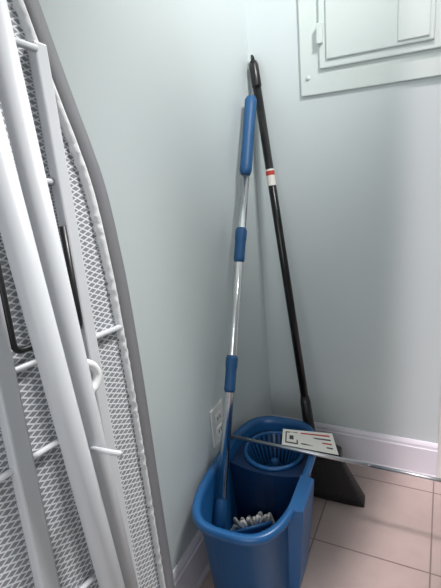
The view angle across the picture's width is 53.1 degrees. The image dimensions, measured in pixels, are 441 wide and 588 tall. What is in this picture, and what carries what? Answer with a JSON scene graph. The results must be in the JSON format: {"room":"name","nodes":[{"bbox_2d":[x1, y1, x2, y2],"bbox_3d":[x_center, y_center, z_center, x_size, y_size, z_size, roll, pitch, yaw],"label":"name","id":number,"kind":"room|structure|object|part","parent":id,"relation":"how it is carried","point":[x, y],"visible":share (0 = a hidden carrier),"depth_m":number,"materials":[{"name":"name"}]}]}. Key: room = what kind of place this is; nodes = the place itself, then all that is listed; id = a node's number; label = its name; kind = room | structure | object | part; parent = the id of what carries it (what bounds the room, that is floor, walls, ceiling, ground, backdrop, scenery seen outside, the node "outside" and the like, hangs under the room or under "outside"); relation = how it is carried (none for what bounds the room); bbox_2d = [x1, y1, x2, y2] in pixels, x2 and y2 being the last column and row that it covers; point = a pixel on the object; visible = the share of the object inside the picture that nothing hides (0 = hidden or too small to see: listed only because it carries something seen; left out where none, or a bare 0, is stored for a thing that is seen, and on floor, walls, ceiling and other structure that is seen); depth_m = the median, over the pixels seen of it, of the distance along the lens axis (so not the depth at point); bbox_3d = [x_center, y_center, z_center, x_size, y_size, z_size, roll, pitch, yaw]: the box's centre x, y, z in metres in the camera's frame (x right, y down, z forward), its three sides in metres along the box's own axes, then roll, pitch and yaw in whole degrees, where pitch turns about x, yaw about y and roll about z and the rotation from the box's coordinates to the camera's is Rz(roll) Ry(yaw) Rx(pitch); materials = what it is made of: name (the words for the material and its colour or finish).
{"room":"utility closet","nodes":[
{"label":"utility closet","id":0,"kind":"room"},
{"bbox_2d":[39,0,271,570],"bbox_3d":[-0.259,-0.388,0.758,0.100,2.450,1.600,3,19,26],"label":"wall","id":1,"kind":"structure","parent":0,"point":[159,88],"depth_m":1.01,"materials":[{"name":"white paint"}]},
{"bbox_2d":[209,399,222,447],"bbox_3d":[-0.006,0.360,1.225,0.009,0.114,0.070,3,19,26],"label":"wall outlet","id":2,"kind":"object","parent":1,"relation":"attached to","point":[216,414],"visible":0.88,"depth_m":1.21,"materials":[{"name":"white plastic"}]},
{"bbox_2d":[215,410,221,424],"bbox_3d":[-0.006,0.341,1.218,0.004,0.028,0.032,3,19,26],"label":"receptacle","id":3,"kind":"object","parent":2,"relation":"attached to","point":[218,413],"depth_m":1.22,"materials":[{"name":"white plastic"}]},
{"bbox_2d":[216,423,221,436],"bbox_3d":[-0.002,0.379,1.230,0.004,0.028,0.032,3,19,26],"label":"receptacle","id":4,"kind":"object","parent":2,"relation":"attached to","point":[219,425],"depth_m":1.22,"materials":[{"name":"white plastic"}]},
{"bbox_2d":[173,414,272,587],"bbox_3d":[-0.120,0.736,1.025,0.018,0.130,1.500,3,19,26],"label":"baseboard","id":5,"kind":"structure","parent":1,"relation":"attached to","point":[193,567],"depth_m":1.12,"materials":[{"name":"white paint"}]},
{"bbox_2d":[231,429,440,481],"bbox_3d":[0.316,0.407,1.161,0.644,0.027,0.080,3,19,26],"label":"tension rod","id":6,"kind":"object","parent":1,"relation":"attached to","point":[316,441],"visible":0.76,"depth_m":1.18,"materials":[{"name":"grey"}]},
{"bbox_3d":[0.197,0.395,1.215,0.045,0.011,0.040,3,19,26],"label":"label icon frame","id":7,"kind":"part","parent":6,"relation":"part of","materials":[{"name":"grey"}]},
{"bbox_2d":[200,462,440,587],"bbox_3d":[-0.573,1.265,-0.264,5.000,0.050,4.600,3,19,26],"label":"floor","id":8,"kind":"structure","parent":0,"point":[393,541],"depth_m":1.24,"materials":[{"name":"beige tile"}]},
{"bbox_2d":[0,0,174,587],"bbox_3d":[-0.213,0.194,0.557,0.206,1.470,0.466,3,19,27],"label":"ironing board","id":9,"kind":"object","parent":8,"relation":"on","point":[81,506],"visible":1,"depth_m":0.57,"materials":[{"name":"silver metal"}]},
{"bbox_3d":[-0.237,0.206,0.548,0.009,0.009,0.242,-2,11,28],"label":"board cross rod","id":10,"kind":"part","parent":9,"relation":"part of","materials":[{"name":"grey metal"}]},
{"bbox_3d":[-0.237,0.240,0.541,0.016,1.095,0.026,-2,11,28],"label":"board rail","id":11,"kind":"part","parent":9,"relation":"part of","materials":[{"name":"grey metal"}]},
{"bbox_3d":[-0.273,-0.129,0.499,0.009,0.009,0.222,-2,11,28],"label":"board cross rod","id":12,"kind":"part","parent":9,"relation":"part of","materials":[{"name":"white metal"}]},
{"bbox_3d":[-0.232,0.085,0.564,0.009,0.009,0.322,-2,11,28],"label":"board cross rod","id":13,"kind":"part","parent":9,"relation":"part of","materials":[{"name":"grey metal"}]},
{"bbox_3d":[-0.174,0.212,0.662,0.016,1.095,0.022,-2,11,28],"label":"board rail","id":14,"kind":"part","parent":9,"relation":"part of","materials":[{"name":"grey metal"}]},
{"bbox_3d":[-0.210,0.421,0.586,0.009,0.009,0.240,-2,11,28],"label":"board cross rod","id":15,"kind":"part","parent":9,"relation":"part of","materials":[{"name":"grey metal"}]},
{"bbox_2d":[192,416,316,587],"bbox_3d":[0.122,0.582,1.186,0.271,0.285,0.470,2,18,24],"label":"bucket","id":16,"kind":"object","parent":8,"relation":"on","point":[265,479],"depth_m":1.10,"materials":[{"name":"blue plastic"}]},
{"bbox_2d":[214,95,274,533],"bbox_3d":[0.104,0.086,1.174,0.161,1.197,0.538,2,18,23],"label":"mop","id":17,"kind":"object","parent":16,"relation":"in","point":[258,523],"visible":0.66,"depth_m":1.17,"materials":[{"name":"silver metal"}]},
{"bbox_2d":[214,498,226,528],"bbox_3d":[0.000,0.559,1.125,0.032,0.080,0.032,1,-7,26],"label":"socket","id":18,"kind":"object","parent":17,"relation":"attached to","point":[220,513],"depth_m":1.11,"materials":[{"name":"blue plastic"}]},
{"bbox_3d":[0.082,0.628,1.157,0.124,0.034,0.124,-28,-30,23],"label":"mop head plate","id":19,"kind":"part","parent":17,"relation":"part of","materials":[{"name":"blue plastic"}]},
{"bbox_2d":[249,55,364,507],"bbox_3d":[0.214,-0.005,1.278,0.182,1.334,0.403,-18,21,-36],"label":"broom","id":20,"kind":"object","parent":8,"relation":"on","point":[334,481],"visible":0.59,"depth_m":1.34,"materials":[{"name":"black plastic"}]},
{"bbox_3d":[0.182,-0.149,1.322,0.167,0.990,0.199,1,18,21],"label":"handle","id":21,"kind":"part","parent":20,"relation":"part of","materials":[{"name":"black"}]},
{"bbox_2d":[300,395,315,431],"bbox_3d":[0.274,0.397,1.360,0.056,0.168,0.061,1,18,21],"label":"socket","id":22,"kind":"object","parent":20,"relation":"attached to","point":[307,415],"depth_m":1.35,"materials":[{"name":"black plastic"}]},
{"bbox_2d":[244,0,440,443],"bbox_3d":[0.830,-0.572,1.018,1.600,2.450,0.100,3,19,26],"label":"wall","id":23,"kind":"structure","parent":0,"point":[357,171],"depth_m":1.32,"materials":[{"name":"white paint"}]},
{"bbox_2d":[273,414,437,480],"bbox_3d":[0.444,0.526,1.535,0.556,0.130,0.018,3,19,26],"label":"baseboard","id":24,"kind":"structure","parent":23,"relation":"attached to","point":[400,453],"depth_m":1.47,"materials":[{"name":"white paint"}]},
{"bbox_2d":[298,0,440,96],"bbox_3d":[0.369,-0.918,1.057,0.395,0.768,0.028,3,19,26],"label":"breaker panel","id":25,"kind":"object","parent":23,"relation":"attached to","point":[344,45],"visible":1,"depth_m":1.14,"materials":[{"name":"white metal"}]},
{"bbox_3d":[0.386,-0.918,1.050,0.319,0.646,0.010,3,19,26],"label":"door","id":26,"kind":"part","parent":25,"relation":"part of","materials":[{"name":"white metal"}]},
{"bbox_2d":[436,401,440,481],"bbox_3d":[0.630,-0.397,1.112,0.065,2.100,0.020,3,19,26],"label":"trim","id":27,"kind":"structure","parent":23,"relation":"attached to","point":[438,471],"depth_m":1.39,"materials":[{"name":"white paint"}]}
]}

